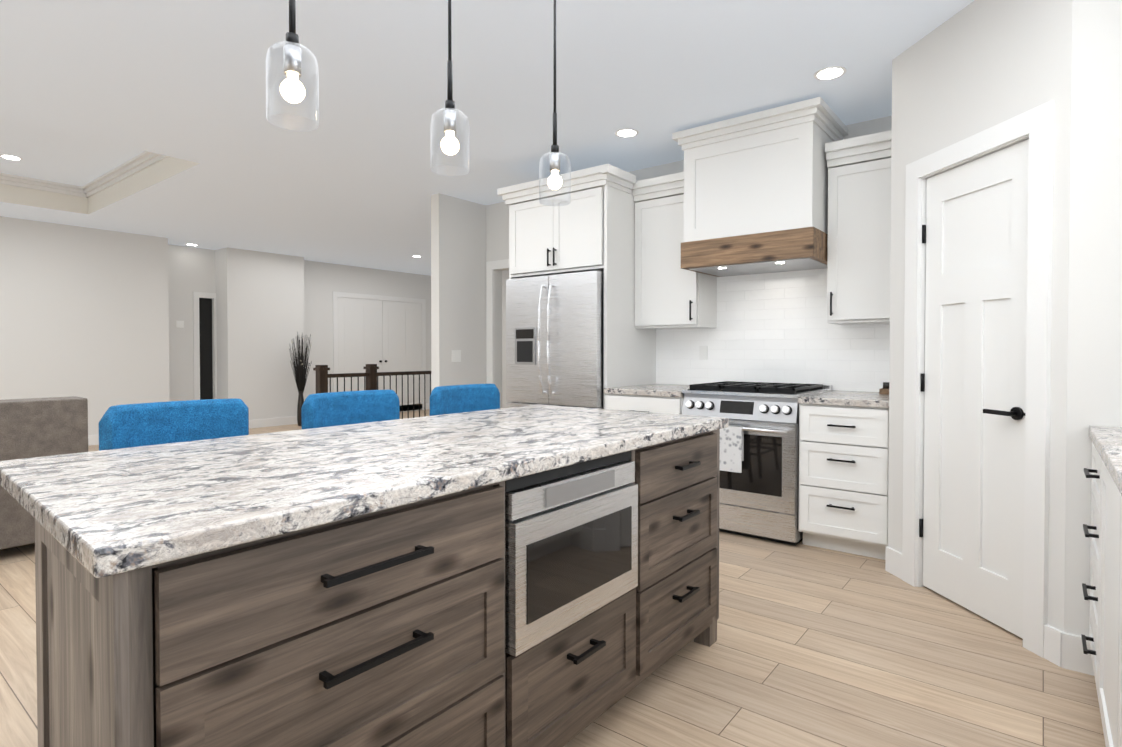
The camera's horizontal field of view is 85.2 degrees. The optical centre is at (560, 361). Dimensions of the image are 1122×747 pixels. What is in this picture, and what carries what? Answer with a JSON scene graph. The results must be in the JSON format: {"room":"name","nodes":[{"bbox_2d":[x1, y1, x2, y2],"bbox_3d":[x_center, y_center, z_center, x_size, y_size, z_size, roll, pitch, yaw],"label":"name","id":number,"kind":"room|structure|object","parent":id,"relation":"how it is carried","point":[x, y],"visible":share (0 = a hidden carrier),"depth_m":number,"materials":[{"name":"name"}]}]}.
{"room":"kitchen","nodes":[
{"label":"kitchen","id":0,"kind":"room"},
{"bbox_2d":[0,216,169,434],"bbox_3d":[-7.293,-0.291,6.432,0.550,2.743,5.435,1,1,38],"label":"wall","id":1,"kind":"structure","parent":0,"point":[84,312],"depth_m":7.65,"materials":[{"name":"white paint"}]},
{"bbox_2d":[88,434,98,445],"bbox_3d":[-7.041,1.018,6.317,0.014,0.130,5.335,1,1,38],"label":"baseboard","id":2,"kind":"structure","parent":1,"relation":"attached to","point":[92,439],"depth_m":7.73,"materials":[{"name":"white"}]},
{"bbox_2d":[168,244,215,400],"bbox_3d":[-5.644,-0.333,9.061,0.120,2.743,0.935,1,1,38],"label":"wall","id":3,"kind":"structure","parent":0,"point":[191,270],"depth_m":9.05,"materials":[{"name":"white paint"}]},
{"bbox_2d":[176,321,183,327],"bbox_3d":[-5.612,-0.550,8.991,0.010,0.100,0.100,1,1,38],"label":"light switch","id":4,"kind":"object","parent":3,"relation":"attached to","point":[180,324],"visible":1,"depth_m":8.99,"materials":[{"name":"white plastic"}]},
{"bbox_2d":[215,247,304,419],"bbox_3d":[-4.823,-0.344,9.779,0.520,2.743,1.210,1,1,38],"label":"wall","id":5,"kind":"structure","parent":0,"point":[259,310],"depth_m":9.51,"materials":[{"name":"white paint"}]},
{"bbox_2d":[249,416,297,428],"bbox_3d":[-4.618,0.965,9.629,0.014,0.130,1.224,1,1,38],"label":"baseboard","id":6,"kind":"structure","parent":5,"relation":"attached to","point":[258,423],"depth_m":9.67,"materials":[{"name":"white wood"}]},
{"bbox_2d":[304,260,431,402],"bbox_3d":[-3.560,-0.373,11.540,0.120,2.743,3.120,1,1,38],"label":"wall","id":7,"kind":"structure","parent":0,"point":[323,281],"depth_m":10.81,"materials":[{"name":"white paint"}]},
{"bbox_2d":[400,403,429,411],"bbox_3d":[-3.508,0.934,11.520,0.014,0.130,3.120,1,1,38],"label":"baseboard","id":8,"kind":"structure","parent":7,"relation":"attached to","point":[427,404],"depth_m":12.23,"materials":[{"name":"white"}]},
{"bbox_2d":[431,193,485,389],"bbox_3d":[-1.047,-0.289,6.315,0.120,2.743,0.650,1,1,38],"label":"wall","id":9,"kind":"structure","parent":0,"point":[458,273],"depth_m":6.21,"materials":[{"name":"white paint"}]},
{"bbox_2d":[452,350,460,361],"bbox_3d":[-1.062,-0.055,6.197,0.008,0.120,0.120,1,1,38],"label":"light switch","id":10,"kind":"object","parent":9,"relation":"attached to","point":[456,355],"visible":1,"depth_m":6.20,"materials":[{"name":"white plastic"}]},
{"bbox_2d":[0,0,973,275],"bbox_3d":[-1.835,-1.840,5.453,11.500,0.387,10.700,1,1,38],"label":"ceiling","id":11,"kind":"structure","parent":0,"point":[140,116],"depth_m":3.74,"materials":[{"name":"white paint"}]},
{"bbox_2d":[0,154,22,159],"bbox_3d":[-5.222,-1.936,5.793,0.170,0.006,0.170,1,1,38],"label":"recessed light","id":12,"kind":"object","parent":11,"relation":"in","point":[10,157],"visible":1,"depth_m":5.78,"materials":[{"name":"white"}]},
{"bbox_2d":[266,0,318,130],"bbox_3d":[-0.693,-1.100,1.569,0.125,0.966,0.125,1,1,38],"label":"pendant light","id":13,"kind":"object","parent":11,"relation":"hanging from","point":[292,89],"visible":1,"depth_m":1.56,"materials":[{"name":"clear glass"}]},
{"bbox_2d":[430,0,468,175],"bbox_3d":[-0.362,-1.107,1.988,0.125,0.966,0.125,1,1,38],"label":"pendant light","id":14,"kind":"object","parent":11,"relation":"hanging from","point":[449,144],"visible":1,"depth_m":1.98,"materials":[{"name":"clear glass"}]},
{"bbox_2d":[539,0,570,205],"bbox_3d":[-0.024,-1.113,2.416,0.125,0.966,0.125,1,1,38],"label":"pendant light","id":15,"kind":"object","parent":11,"relation":"hanging from","point":[554,182],"visible":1,"depth_m":2.41,"materials":[{"name":"clear glass"}]},
{"bbox_2d":[615,128,638,136],"bbox_3d":[0.468,-1.625,4.346,0.170,0.006,0.170,1,1,38],"label":"recessed light","id":16,"kind":"object","parent":11,"relation":"in","point":[627,132],"visible":1,"depth_m":4.33,"materials":[{"name":"white"}]},
{"bbox_2d":[813,66,846,79],"bbox_3d":[1.504,-1.610,3.414,0.170,0.006,0.170,1,1,38],"label":"recessed light","id":17,"kind":"object","parent":11,"relation":"in","point":[830,72],"visible":1,"depth_m":3.41,"materials":[{"name":"white"}]},
{"bbox_2d":[502,270,508,407],"bbox_3d":[1.454,-0.342,9.646,11.500,2.743,0.120,1,1,38],"label":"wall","id":18,"kind":"structure","parent":0,"point":[505,275],"depth_m":11.57,"materials":[{"name":"white paint"}]},
{"bbox_2d":[0,409,1105,746],"bbox_3d":[-1.835,1.126,5.501,11.700,0.060,10.900,1,1,38],"label":"floor","id":19,"kind":"structure","parent":0,"point":[816,647],"depth_m":2.24,"materials":[{"name":"brown wood"}]},
{"bbox_2d":[0,396,87,549],"bbox_3d":[-3.965,0.683,3.175,0.970,0.900,2.222,1,1,38],"label":"sofa","id":20,"kind":"object","parent":19,"relation":"on","point":[37,427],"visible":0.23,"depth_m":3.53,"materials":[{"name":"fabric"}]},
{"bbox_2d":[99,398,248,450],"bbox_3d":[-1.252,0.651,2.141,0.520,1.002,0.509,1,1,38],"label":"stool","id":21,"kind":"object","parent":19,"relation":"on","point":[136,425],"visible":0.15,"depth_m":2.23,"materials":[{"name":"blue fabric"}]},
{"bbox_2d":[289,332,311,425],"bbox_3d":[-4.149,0.278,9.739,0.339,1.499,0.340,1,1,38],"label":"vase","id":22,"kind":"object","parent":19,"relation":"on","point":[300,370],"visible":0.96,"depth_m":9.71,"materials":[{"name":"grey"}]},
{"bbox_2d":[301,390,399,428],"bbox_3d":[-0.806,0.642,2.706,0.520,1.002,0.509,1,1,38],"label":"stool","id":23,"kind":"object","parent":19,"relation":"on","point":[318,410],"visible":0.19,"depth_m":2.81,"materials":[{"name":"blue fabric"}]},
{"bbox_2d":[313,364,430,418],"bbox_3d":[-2.417,0.537,8.871,0.150,1.010,2.435,1,1,38],"label":"stair rail","id":24,"kind":"object","parent":19,"relation":"on","point":[371,374],"visible":0.38,"depth_m":8.51,"materials":[{"name":"brown wood"}]},
{"bbox_2d":[35,424,727,746],"bbox_3d":[-0.218,0.718,1.871,0.683,0.874,2.081,1,1,38],"label":"kitchen island","id":25,"kind":"object","parent":19,"relation":"on","point":[539,575],"depth_m":1.26,"materials":[{"name":"brown wood"}]},
{"bbox_2d":[0,404,727,583],"bbox_3d":[-0.372,0.259,1.981,1.020,0.040,2.132,1,1,38],"label":"island countertop","id":26,"kind":"structure","parent":25,"relation":"on","point":[95,511],"depth_m":1.38,"materials":[{"name":"white stone"}]},
{"bbox_2d":[430,384,499,415],"bbox_3d":[-0.372,0.633,3.255,0.520,1.002,0.509,1,1,38],"label":"stool","id":27,"kind":"object","parent":19,"relation":"on","point":[451,399],"visible":0.15,"depth_m":3.36,"materials":[{"name":"blue fabric"}]},
{"bbox_2d":[506,271,603,408],"bbox_3d":[0.129,0.204,5.102,0.924,1.773,0.889,1,1,38],"label":"fridge","id":28,"kind":"object","parent":19,"relation":"on","point":[554,340],"visible":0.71,"depth_m":4.75,"materials":[{"name":"silver metal"}]},
{"bbox_2d":[497,164,655,408],"bbox_3d":[0.158,-0.173,5.121,1.115,2.550,0.824,1,1,38],"label":"tall cabinet","id":29,"kind":"object","parent":19,"relation":"on","point":[590,226],"visible":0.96,"depth_m":4.75,"materials":[{"name":"white paint"}]},
{"bbox_2d":[604,384,689,413],"bbox_3d":[0.797,0.653,4.628,0.633,0.914,0.810,1,1,38],"label":"base cabinet","id":30,"kind":"object","parent":19,"relation":"on","point":[662,398],"visible":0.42,"depth_m":4.35,"materials":[{"name":"white paint"}]},
{"bbox_2d":[682,381,831,545],"bbox_3d":[1.332,0.637,4.173,0.760,0.960,0.859,1,1,38],"label":"range","id":31,"kind":"object","parent":19,"relation":"on","point":[759,472],"visible":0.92,"depth_m":3.81,"materials":[{"name":"silver metal"}]},
{"bbox_2d":[798,390,888,559],"bbox_3d":[1.847,0.666,3.804,0.496,0.914,0.803,1,1,38],"label":"base cabinet","id":32,"kind":"object","parent":19,"relation":"on","point":[843,467],"visible":0.77,"depth_m":3.52,"materials":[{"name":"white paint"}]},
{"bbox_2d":[879,382,888,394],"bbox_3d":[2.072,0.170,3.867,0.080,0.075,0.100,1,1,38],"label":"block","id":33,"kind":"object","parent":32,"relation":"on","point":[884,390],"visible":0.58,"depth_m":3.84,"materials":[{"name":"brown wood"}]},
{"bbox_2d":[1083,438,1096,663],"bbox_3d":[2.024,0.718,1.843,0.622,0.874,0.522,1,1,38],"label":"base cabinet","id":34,"kind":"object","parent":19,"relation":"on","point":[1093,540],"depth_m":2.12,"materials":[{"name":"white paint"}]},
{"bbox_2d":[1093,454,1116,746],"bbox_3d":[1.696,0.725,1.427,0.622,0.874,0.662,1,1,38],"label":"base cabinet","id":35,"kind":"object","parent":19,"relation":"on","point":[1104,638],"depth_m":1.80,"materials":[{"name":"white paint"}]},
{"bbox_2d":[1089,426,1121,493],"bbox_3d":[0.696,0.288,0.159,0.630,0.040,4.800,1,1,38],"label":"countertop","id":36,"kind":"structure","parent":35,"relation":"on","point":[1108,440],"depth_m":1.76,"materials":[{"name":"white stone"}]},
{"bbox_2d":[1113,490,1121,746],"bbox_3d":[1.355,0.732,0.995,0.622,0.874,0.682,1,1,38],"label":"base cabinet","id":37,"kind":"object","parent":19,"relation":"on","point":[1117,496],"depth_m":1.43,"materials":[{"name":"white paint"}]},
{"bbox_2d":[486,116,891,391],"bbox_3d":[1.354,-0.265,4.847,5.710,2.743,0.220,1,1,38],"label":"wall","id":38,"kind":"structure","parent":0,"point":[497,231],"depth_m":6.32,"materials":[{"name":"white paint"}]},
{"bbox_2d":[193,259,508,410],"bbox_3d":[-1.699,-0.083,8.871,6.465,2.250,4.290,1,1,38],"label":"trim","id":39,"kind":"structure","parent":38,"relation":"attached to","point":[387,334],"depth_m":11.15,"materials":[{"name":"white"}]},
{"bbox_2d":[632,172,716,329],"bbox_3d":[0.882,-0.833,4.788,0.537,1.140,0.415,1,1,38],"label":"upper cabinet","id":40,"kind":"object","parent":38,"relation":"attached to","point":[670,293],"visible":0.79,"depth_m":4.68,"materials":[{"name":"white paint"}]},
{"bbox_2d":[699,346,707,359],"bbox_3d":[1.135,-0.069,4.863,0.070,0.110,0.006,1,1,38],"label":"outlet","id":41,"kind":"object","parent":38,"relation":"attached to","point":[703,352],"visible":1,"depth_m":4.86,"materials":[{"name":"white plastic"}]},
{"bbox_2d":[672,97,847,276],"bbox_3d":[1.374,-1.123,4.236,0.990,0.950,0.665,1,1,38],"label":"range hood","id":42,"kind":"object","parent":38,"relation":"attached to","point":[755,192],"visible":1,"depth_m":3.98,"materials":[{"name":"white paint"}]},
{"bbox_2d":[656,268,889,391],"bbox_3d":[1.549,-0.321,4.544,1.906,1.036,0.011,1,1,38],"label":"backsplash","id":43,"kind":"structure","parent":38,"relation":"attached to","point":[775,327],"depth_m":4.50,"materials":[{"name":"tile"}]},
{"bbox_2d":[825,130,891,324],"bbox_3d":[1.985,-0.819,3.918,0.448,1.140,0.415,1,1,38],"label":"upper cabinet","id":44,"kind":"object","parent":38,"relation":"attached to","point":[859,229],"visible":0.75,"depth_m":3.82,"materials":[{"name":"white paint"}]},
{"bbox_2d":[888,0,1071,631],"bbox_3d":[1.879,-0.232,2.784,0.100,2.743,1.018,0,1,-7],"label":"wall","id":45,"kind":"structure","parent":0,"point":[974,67],"depth_m":2.62,"materials":[{"name":"white paint"}]},
{"bbox_2d":[885,546,1062,666],"bbox_3d":[1.823,1.075,2.798,0.014,0.130,1.018,0,1,-7],"label":"baseboard","id":46,"kind":"structure","parent":45,"relation":"attached to","point":[1052,635],"depth_m":2.35,"materials":[{"name":"white"}]},
{"bbox_2d":[919,139,1028,638],"bbox_3d":[1.842,0.113,2.753,0.093,2.030,0.616,0,1,-7],"label":"pantry door","id":47,"kind":"structure","parent":45,"relation":"in","point":[973,377],"depth_m":2.72,"materials":[{"name":"white paint"}]},
{"bbox_2d":[902,101,1053,657],"bbox_3d":[1.874,0.070,2.752,0.118,2.140,0.810,0,1,-7],"label":"door frame","id":48,"kind":"structure","parent":45,"relation":"attached to","point":[1035,126],"depth_m":2.42,"materials":[{"name":"white wood"}]},
{"bbox_2d":[1064,0,1121,636],"bbox_3d":[2.195,-0.221,2.095,0.700,2.743,0.100,1,1,38],"label":"wall","id":49,"kind":"structure","parent":0,"point":[1094,382],"depth_m":2.23,"materials":[{"name":"white paint"}]}
]}

